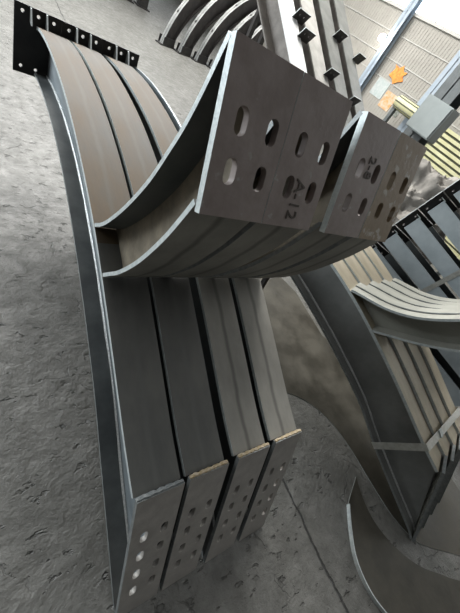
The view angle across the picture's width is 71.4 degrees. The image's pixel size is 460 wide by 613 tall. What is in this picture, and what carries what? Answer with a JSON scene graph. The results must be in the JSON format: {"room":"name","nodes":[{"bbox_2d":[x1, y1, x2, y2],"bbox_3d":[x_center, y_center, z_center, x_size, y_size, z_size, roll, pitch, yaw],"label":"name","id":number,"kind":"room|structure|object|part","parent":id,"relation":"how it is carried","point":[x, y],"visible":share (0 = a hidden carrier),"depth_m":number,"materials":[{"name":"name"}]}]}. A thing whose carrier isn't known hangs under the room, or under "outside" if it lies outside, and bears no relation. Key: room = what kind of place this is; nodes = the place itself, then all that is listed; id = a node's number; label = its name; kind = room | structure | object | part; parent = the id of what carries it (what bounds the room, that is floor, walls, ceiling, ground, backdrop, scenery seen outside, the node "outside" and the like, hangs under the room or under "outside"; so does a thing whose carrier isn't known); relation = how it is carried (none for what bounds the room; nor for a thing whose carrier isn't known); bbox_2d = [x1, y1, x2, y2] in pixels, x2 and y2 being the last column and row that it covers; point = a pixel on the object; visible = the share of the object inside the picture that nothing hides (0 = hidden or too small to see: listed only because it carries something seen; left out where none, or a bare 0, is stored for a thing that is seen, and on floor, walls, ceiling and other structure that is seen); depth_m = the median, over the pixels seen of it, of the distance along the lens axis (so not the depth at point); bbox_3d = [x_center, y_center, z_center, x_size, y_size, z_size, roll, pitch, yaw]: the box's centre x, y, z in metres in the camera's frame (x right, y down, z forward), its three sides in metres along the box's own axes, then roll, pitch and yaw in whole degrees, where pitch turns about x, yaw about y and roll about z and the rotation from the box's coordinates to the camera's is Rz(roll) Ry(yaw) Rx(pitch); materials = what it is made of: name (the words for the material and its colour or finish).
{"room":"steel fabrication workshop","nodes":[
{"label":"steel fabrication workshop","id":0,"kind":"room"},
{"bbox_2d":[0,0,459,612],"bbox_3d":[-9.251,-11.774,8.485,24.000,0.200,50.000,-3,53,-38],"label":"floor","id":1,"kind":"structure","parent":0,"point":[54,554],"depth_m":2.10,"materials":[{"name":"concrete"}]},
{"bbox_2d":[134,0,149,12],"bbox_3d":[-2.792,-12.055,11.318,0.480,2.400,0.480,-3,53,-38],"label":"post","id":2,"kind":"object","parent":1,"relation":"on","point":[143,4],"visible":1,"depth_m":11.91,"materials":[{"name":"metal"}]},
{"bbox_2d":[13,0,303,612],"bbox_3d":[-0.780,-0.587,1.688,0.339,2.007,3.563,-3,53,-38],"label":"steel beam","id":3,"kind":"structure","parent":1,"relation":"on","point":[200,194],"depth_m":1.32,"materials":[{"name":"metal"}]},
{"bbox_3d":[-1.489,-2.014,2.466,0.301,0.447,0.020,-3,53,-38],"label":"plate","id":4,"kind":"part","parent":3,"relation":"part of","materials":[{"name":"black metal"}]},
{"bbox_3d":[-0.355,1.062,1.376,0.199,0.715,0.355,-3,53,-38],"label":"plate","id":5,"kind":"part","parent":3,"relation":"part of","materials":[{"name":"metal"}]},
{"bbox_3d":[0.043,-0.384,0.751,0.199,0.331,0.163,-3,53,-38],"label":"branch plate","id":6,"kind":"part","parent":3,"relation":"part of","materials":[{"name":"metal"}]},
{"bbox_2d":[155,0,210,48],"bbox_3d":[-0.872,-9.082,9.702,0.240,2.450,2.670,43,40,9],"label":"steel beam","id":7,"kind":"structure","parent":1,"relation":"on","point":[187,9],"depth_m":9.51,"materials":[{"name":"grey metal"}]},
{"bbox_3d":[-1.951,-7.942,9.712,0.240,0.030,0.670,43,40,9],"label":"plate","id":8,"kind":"part","parent":7,"relation":"part of","materials":[{"name":"black metal"}]},
{"bbox_2d":[61,20,352,590],"bbox_3d":[-0.555,-0.600,1.861,0.302,2.007,3.563,-3,53,-38],"label":"steel beam","id":9,"kind":"structure","parent":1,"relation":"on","point":[320,113],"depth_m":1.43,"materials":[{"name":"metal"}]},
{"bbox_3d":[-1.249,-2.028,2.651,0.302,0.447,0.020,-3,53,-38],"label":"plate","id":10,"kind":"part","parent":9,"relation":"part of","materials":[{"name":"black metal"}]},
{"bbox_3d":[-0.178,1.051,1.513,0.199,0.715,0.355,-3,53,-38],"label":"plate","id":11,"kind":"part","parent":9,"relation":"part of","materials":[{"name":"metal"}]},
{"bbox_3d":[0.202,-0.393,0.873,0.199,0.331,0.163,-3,53,-38],"label":"branch plate","id":12,"kind":"part","parent":9,"relation":"part of","materials":[{"name":"metal"}]},
{"bbox_2d":[173,0,240,56],"bbox_3d":[-0.398,-9.110,10.068,0.240,2.450,2.670,43,40,9],"label":"steel beam","id":13,"kind":"structure","parent":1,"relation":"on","point":[214,9],"depth_m":9.87,"materials":[{"name":"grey metal"}]},
{"bbox_2d":[190,0,257,64],"bbox_3d":[0.077,-9.138,10.434,0.240,2.450,2.670,43,40,9],"label":"steel beam","id":14,"kind":"structure","parent":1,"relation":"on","point":[232,17],"depth_m":10.23,"materials":[{"name":"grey metal"}]},
{"bbox_2d":[206,9,260,68],"bbox_3d":[0.551,-9.166,10.800,0.240,2.450,2.670,43,40,9],"label":"steel beam","id":15,"kind":"structure","parent":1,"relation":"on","point":[243,26],"depth_m":10.46,"materials":[{"name":"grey metal"}]},
{"bbox_2d":[101,39,400,562],"bbox_3d":[-0.315,-0.614,2.046,0.301,2.007,3.563,-3,53,-38],"label":"steel beam","id":16,"kind":"structure","parent":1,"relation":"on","point":[366,145],"depth_m":1.59,"materials":[{"name":"metal"}]},
{"bbox_3d":[-1.009,-2.042,2.837,0.301,0.447,0.020,-3,53,-38],"label":"plate","id":17,"kind":"part","parent":16,"relation":"part of","materials":[{"name":"black metal"}]},
{"bbox_3d":[0.025,1.040,1.669,0.199,0.715,0.355,-3,53,-38],"label":"plate","id":18,"kind":"part","parent":16,"relation":"part of","materials":[{"name":"metal"}]},
{"bbox_3d":[0.422,-0.406,1.044,0.199,0.331,0.163,-3,53,-38],"label":"branch plate","id":19,"kind":"part","parent":16,"relation":"part of","materials":[{"name":"metal"}]},
{"bbox_2d":[246,7,263,44],"bbox_3d":[0.822,-4.725,5.758,2.531,3.506,3.762,-11,58,-42],"label":"rack","id":20,"kind":"object","parent":1,"relation":"on","point":[256,18],"visible":0.07,"depth_m":7.05,"materials":[{"name":"black metal"}]},
{"bbox_3d":[0.514,-6.178,7.043,0.100,3.424,0.100,-3,53,-38],"label":"post","id":21,"kind":"part","parent":20,"relation":"part of","materials":[{"name":"black metal"}]},
{"bbox_3d":[0.789,-6.231,7.293,0.100,3.424,0.100,-3,53,-38],"label":"post","id":22,"kind":"part","parent":20,"relation":"part of","materials":[{"name":"black metal"}]},
{"bbox_2d":[257,0,315,72],"bbox_3d":[0.545,-5.328,4.693,0.560,3.135,4.721,-11,58,-42],"label":"long h-beam","id":23,"kind":"structure","parent":20,"relation":"on","point":[279,19],"depth_m":4.61,"materials":[{"name":"metal"}]},
{"bbox_3d":[1.019,-4.152,4.587,0.260,0.150,0.100,-11,58,-42],"label":"clip plate","id":24,"kind":"part","parent":23,"relation":"part of","materials":[{"name":"black metal"}]},
{"bbox_3d":[1.098,-3.902,4.614,0.260,0.150,0.100,-11,58,-42],"label":"clip plate","id":25,"kind":"part","parent":23,"relation":"part of","materials":[{"name":"black metal"}]},
{"bbox_2d":[293,0,340,86],"bbox_3d":[0.970,-5.410,5.079,0.520,3.135,4.721,-11,58,-42],"label":"long h-beam","id":26,"kind":"structure","parent":20,"relation":"on","point":[312,51],"depth_m":4.95,"materials":[{"name":"beige metal"}]},
{"bbox_3d":[1.579,-3.619,4.986,0.260,0.150,0.100,-11,58,-42],"label":"clip plate","id":27,"kind":"part","parent":26,"relation":"part of","materials":[{"name":"black metal"}]},
{"bbox_2d":[313,0,361,127],"bbox_3d":[1.418,-5.497,5.484,0.540,3.135,4.721,-11,58,-42],"label":"long h-beam","id":28,"kind":"structure","parent":20,"relation":"on","point":[329,39],"depth_m":5.35,"materials":[{"name":"grey metal"}]},
{"bbox_3d":[1.843,-4.535,5.371,0.260,0.150,0.100,-11,58,-42],"label":"clip plate","id":29,"kind":"part","parent":28,"relation":"part of","materials":[{"name":"black metal"}]},
{"bbox_3d":[2.082,-3.461,5.398,0.260,0.150,0.100,-11,58,-42],"label":"clip plate","id":30,"kind":"part","parent":28,"relation":"part of","materials":[{"name":"black metal"}]},
{"bbox_2d":[329,0,366,118],"bbox_3d":[1.857,-5.582,5.882,0.540,3.135,4.721,-11,58,-42],"label":"long h-beam","id":31,"kind":"structure","parent":20,"relation":"on","point":[349,61],"depth_m":5.75,"materials":[{"name":"grey metal"}]},
{"bbox_3d":[2.326,-4.476,5.783,0.260,0.150,0.100,-11,58,-42],"label":"clip plate","id":32,"kind":"part","parent":31,"relation":"part of","materials":[{"name":"black metal"}]},
{"bbox_2d":[251,25,261,41],"bbox_3d":[1.026,-9.194,11.166,0.240,2.450,2.670,43,40,9],"label":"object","id":33,"kind":"object","parent":1,"relation":"on","point":[257,32],"visible":0.08,"depth_m":10.68,"materials":[{"name":"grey metal"}]},
{"bbox_2d":[228,132,426,540],"bbox_3d":[0.131,-0.056,1.811,0.238,2.007,2.104,-3,53,-38],"label":"steel beam","id":34,"kind":"structure","parent":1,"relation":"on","point":[276,419],"depth_m":1.72,"materials":[{"name":"metal"}]},
{"bbox_3d":[0.214,1.028,1.816,0.199,0.715,0.355,-3,53,-38],"label":"plate","id":35,"kind":"part","parent":34,"relation":"part of","materials":[{"name":"metal"}]},
{"bbox_3d":[0.582,-0.416,1.167,0.199,0.331,0.163,-3,53,-38],"label":"branch plate","id":36,"kind":"part","parent":34,"relation":"part of","materials":[{"name":"metal"}]},
{"bbox_2d":[260,277,459,555],"bbox_3d":[0.707,0.457,3.301,4.450,0.005,1.592,48,41,14],"label":"sheet","id":37,"kind":"object","parent":1,"relation":"on","point":[312,372],"visible":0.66,"depth_m":3.06,"materials":[{"name":"grey metal"}]},
{"bbox_2d":[261,278,268,288],"bbox_3d":[0.273,-0.445,3.093,0.380,1.000,0.364,-9,56,-41],"label":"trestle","id":38,"kind":"object","parent":37,"relation":"on","point":[264,281],"visible":0.02,"depth_m":3.24,"materials":[{"name":"black metal"}]},
{"bbox_2d":[290,260,459,542],"bbox_3d":[0.923,0.220,2.288,2.822,1.763,0.182,47,41,14],"label":"steel beam","id":39,"kind":"structure","parent":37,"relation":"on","point":[357,321],"depth_m":2.28,"materials":[{"name":"beige metal"}]},
{"bbox_2d":[371,406,459,450],"bbox_3d":[1.487,0.942,2.512,0.835,0.367,0.208,-9,57,-41],"label":"strap","id":40,"kind":"object","parent":39,"relation":"attached to","point":[435,438],"visible":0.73,"depth_m":2.28,"materials":[{"name":"grey metal"}]},
{"bbox_3d":[1.465,1.428,2.356,0.417,0.651,0.181,47,41,14],"label":"plate","id":41,"kind":"part","parent":39,"relation":"part of","materials":[{"name":"grey metal"}]},
{"bbox_2d":[343,255,459,527],"bbox_3d":[1.069,0.198,2.415,2.822,1.763,0.182,47,41,14],"label":"steel beam","id":42,"kind":"structure","parent":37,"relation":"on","point":[399,347],"depth_m":2.30,"materials":[{"name":"beige metal"}]},
{"bbox_3d":[1.611,1.405,2.483,0.417,0.651,0.181,47,41,14],"label":"plate","id":43,"kind":"part","parent":42,"relation":"part of","materials":[{"name":"grey metal"}]},
{"bbox_2d":[354,250,459,514],"bbox_3d":[1.216,0.176,2.541,2.822,1.763,0.182,47,41,14],"label":"steel beam","id":44,"kind":"structure","parent":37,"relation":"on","point":[413,350],"depth_m":2.42,"materials":[{"name":"beige metal"}]},
{"bbox_3d":[1.758,1.383,2.609,0.417,0.651,0.181,47,41,14],"label":"plate","id":45,"kind":"part","parent":44,"relation":"part of","materials":[{"name":"grey metal"}]},
{"bbox_2d":[363,246,459,502],"bbox_3d":[1.362,0.154,2.668,2.822,1.763,0.182,47,41,14],"label":"steel beam","id":46,"kind":"structure","parent":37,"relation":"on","point":[433,369],"depth_m":2.55,"materials":[{"name":"beige metal"}]},
{"bbox_3d":[1.904,1.361,2.736,0.417,0.651,0.181,47,41,14],"label":"plate","id":47,"kind":"part","parent":46,"relation":"part of","materials":[{"name":"grey metal"}]},
{"bbox_2d":[347,504,386,612],"bbox_3d":[0.990,1.839,2.114,0.232,0.030,0.917,-3,53,-38],"label":"bar","id":48,"kind":"object","parent":1,"relation":"on","point":[353,551],"visible":1,"depth_m":2.13,"materials":[{"name":"metal"}]},
{"bbox_2d":[383,95,419,121],"bbox_3d":[4.723,-4.978,9.739,0.370,2.306,1.100,-3,53,-38],"label":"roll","id":49,"kind":"object","parent":1,"relation":"on","point":[402,104],"visible":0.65,"depth_m":9.16,"materials":[{"name":"yellow metal"}]},
{"bbox_3d":[4.439,-5.258,10.086,0.120,1.960,0.100,-3,53,-38],"label":"leg","id":50,"kind":"part","parent":49,"relation":"part of","materials":[{"name":"grey paint"}]},
{"bbox_2d":[348,477,459,612],"bbox_3d":[1.276,1.917,2.260,1.183,0.005,0.702,42,40,8],"label":"plate","id":51,"kind":"object","parent":1,"relation":"on","point":[400,585],"visible":0.99,"depth_m":2.25,"materials":[{"name":"grey metal"}]},
{"bbox_2d":[372,158,459,281],"bbox_3d":[2.627,-1.286,4.969,1.680,1.816,1.694,-3,53,-38],"label":"tarpaulin","id":52,"kind":"object","parent":1,"relation":"on","point":[427,182],"visible":0.23,"depth_m":4.30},
{"bbox_2d":[403,63,459,145],"bbox_3d":[4.599,-4.773,4.163,0.300,9.000,0.360,-3,53,-38],"label":"trim","id":53,"kind":"structure","parent":1,"relation":"on","point":[448,92],"depth_m":5.32,"materials":[{"name":"grey paint"}]},
{"bbox_2d":[406,94,459,143],"bbox_3d":[3.385,-3.142,5.375,0.297,0.520,0.540,-3,53,-38],"label":"metal box","id":54,"kind":"object","parent":53,"relation":"attached to","point":[433,117],"visible":1,"depth_m":5.26,"materials":[{"name":"paint"}]},
{"bbox_2d":[423,128,459,258],"bbox_3d":[5.942,-3.286,8.935,0.130,2.260,3.900,-3,53,-38],"label":"panel","id":55,"kind":"object","parent":1,"relation":"on","point":[443,155],"visible":0.04,"depth_m":8.79,"materials":[{"name":"yellow metal"}]},
{"bbox_3d":[-1.033,-1.147,2.907,0.400,0.947,0.364,-3,53,-38],"label":"trestle","id":56,"kind":"object","parent":1,"relation":"on","visible":0},
{"bbox_2d":[133,66,180,131],"bbox_3d":[-0.638,-1.548,2.585,0.014,0.378,1.230,-3,53,-38],"label":"plate","id":57,"kind":"object","parent":56,"relation":"on","point":[156,91],"visible":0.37,"depth_m":2.40,"materials":[{"name":"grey metal"}]},
{"bbox_2d":[179,0,459,135],"bbox_3d":[2.397,-15.226,12.955,0.200,9.000,50.000,-3,53,-38],"label":"wall","id":58,"kind":"structure","parent":0,"point":[181,1],"depth_m":9.82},
{"bbox_2d":[196,0,459,134],"bbox_3d":[3.448,-9.378,11.869,0.007,3.780,25.015,-3,53,-38],"label":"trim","id":59,"kind":"structure","parent":58,"relation":"attached to","point":[450,127],"depth_m":9.84,"materials":[{"name":"grey metal"}]},
{"bbox_2d":[370,77,390,99],"bbox_3d":[4.816,-7.019,10.270,0.014,0.500,0.520,-3,53,-38],"label":"poster","id":60,"kind":"object","parent":58,"relation":"attached to","point":[381,85],"visible":1,"depth_m":10.27,"materials":[{"name":"white paper"}]},
{"bbox_2d":[378,34,387,41],"bbox_3d":[4.667,-8.223,9.794,0.240,0.220,0.200,-3,53,-38],"label":"lamp","id":61,"kind":"object","parent":58,"relation":"attached to","point":[382,37],"visible":1,"depth_m":9.75,"materials":[{"name":"white"}]},
{"bbox_2d":[378,90,396,111],"bbox_3d":[4.971,-6.492,10.110,0.014,0.460,0.460,-3,53,-38],"label":"poster","id":62,"kind":"object","parent":58,"relation":"attached to","point":[388,99],"visible":1,"depth_m":10.10,"materials":[{"name":"orange paper"}]},
{"bbox_2d":[359,0,422,91],"bbox_3d":[5.510,-8.984,8.988,0.200,9.000,0.240,-3,53,-38],"label":"trim","id":63,"kind":"structure","parent":58,"relation":"attached to","point":[411,8],"depth_m":9.80,"materials":[{"name":"blue paint"}]},
{"bbox_2d":[389,64,407,83],"bbox_3d":[5.150,-7.096,9.804,0.012,0.510,0.600,-3,53,-38],"label":"wall sign","id":64,"kind":"object","parent":58,"relation":"attached to","point":[397,75],"visible":1,"depth_m":9.81,"materials":[{"name":"paper"}]},
{"bbox_2d":[344,4,459,130],"bbox_3d":[3.232,-11.104,12.002,0.017,1.045,34.000,-3,53,-38],"label":"trim","id":65,"kind":"structure","parent":58,"relation":"attached to","point":[344,4],"depth_m":9.76,"materials":[{"name":"grey"}]},
{"bbox_2d":[383,0,459,38],"bbox_3d":[1.829,-15.933,13.408,0.040,1.000,44.000,-3,53,-38],"label":"trim","id":66,"kind":"structure","parent":58,"relation":"attached to","point":[435,24],"depth_m":8.93,"materials":[{"name":"grey"}]},
{"bbox_2d":[392,0,459,33],"bbox_3d":[1.860,-15.956,13.399,0.020,0.930,44.000,-3,53,-38],"label":"window","id":67,"kind":"structure","parent":58,"relation":"in","point":[430,9],"depth_m":8.82,"materials":[{"name":"white glass"}]},
{"bbox_2d":[397,50,459,131],"bbox_3d":[6.508,-7.104,7.837,0.200,9.000,0.300,-3,53,-38],"label":"trim","id":68,"kind":"structure","parent":58,"relation":"attached to","point":[455,61],"depth_m":8.76,"materials":[{"name":"blue paint"}]},
{"bbox_3d":[1.451,-0.028,3.876,0.365,0.559,0.285,-3,53,-38],"label":"block","id":69,"kind":"object","parent":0,"visible":0},
{"bbox_2d":[430,348,459,406],"bbox_3d":[2.004,0.221,3.641,2.101,0.655,0.325,42,40,7],"label":"h-beam","id":70,"kind":"structure","parent":69,"relation":"on","point":[451,379],"depth_m":3.56,"materials":[{"name":"black metal"}]},
{"bbox_2d":[371,242,459,376],"bbox_3d":[2.147,0.107,3.498,2.101,0.655,0.325,42,40,7],"label":"h-beam","id":71,"kind":"structure","parent":70,"relation":"on","point":[396,271],"depth_m":3.42,"materials":[{"name":"black metal"}]},
{"bbox_3d":[1.525,-0.581,3.438,0.328,0.276,0.032,19,42,-19],"label":"plate","id":72,"kind":"part","parent":71,"relation":"part of","materials":[{"name":"black metal"}]},
{"bbox_2d":[378,224,456,298],"bbox_3d":[2.290,-0.006,3.355,2.101,0.655,0.325,42,40,7],"label":"h-beam","id":73,"kind":"structure","parent":71,"relation":"on","point":[397,243],"depth_m":3.26,"materials":[{"name":"black metal"}]},
{"bbox_3d":[1.668,-0.694,3.295,0.328,0.276,0.032,19,42,-19],"label":"plate","id":74,"kind":"part","parent":73,"relation":"part of","materials":[{"name":"black metal"}]},
{"bbox_2d":[395,209,459,297],"bbox_3d":[2.433,-0.120,3.212,2.101,0.655,0.325,42,40,7],"label":"h-beam","id":75,"kind":"structure","parent":73,"relation":"on","point":[418,228],"depth_m":3.11,"materials":[{"name":"black metal"}]},
{"bbox_3d":[1.811,-0.808,3.151,0.328,0.276,0.032,19,42,-19],"label":"plate","id":76,"kind":"part","parent":75,"relation":"part of","materials":[{"name":"black metal"}]},
{"bbox_2d":[415,259,459,292],"bbox_3d":[2.164,-0.301,3.290,0.334,1.347,0.357,42,40,7],"label":"strap","id":77,"kind":"object","parent":75,"relation":"attached to","point":[457,273],"visible":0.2,"depth_m":3.17,"materials":[{"name":"grey metal"}]},
{"bbox_2d":[418,191,459,252],"bbox_3d":[2.575,-0.233,3.068,2.101,0.655,0.325,42,40,7],"label":"h-beam","id":78,"kind":"structure","parent":75,"relation":"on","point":[442,212],"depth_m":2.97,"materials":[{"name":"black metal"}]},
{"bbox_3d":[1.954,-0.921,3.008,0.328,0.276,0.032,19,42,-19],"label":"plate","id":79,"kind":"part","parent":78,"relation":"part of","materials":[{"name":"black metal"}]},
{"bbox_2d":[444,179,459,207],"bbox_3d":[2.718,-0.347,2.925,2.101,0.655,0.325,42,40,7],"label":"h-beam","id":80,"kind":"structure","parent":78,"relation":"on","point":[454,195],"depth_m":2.86,"materials":[{"name":"black metal"}]}
]}

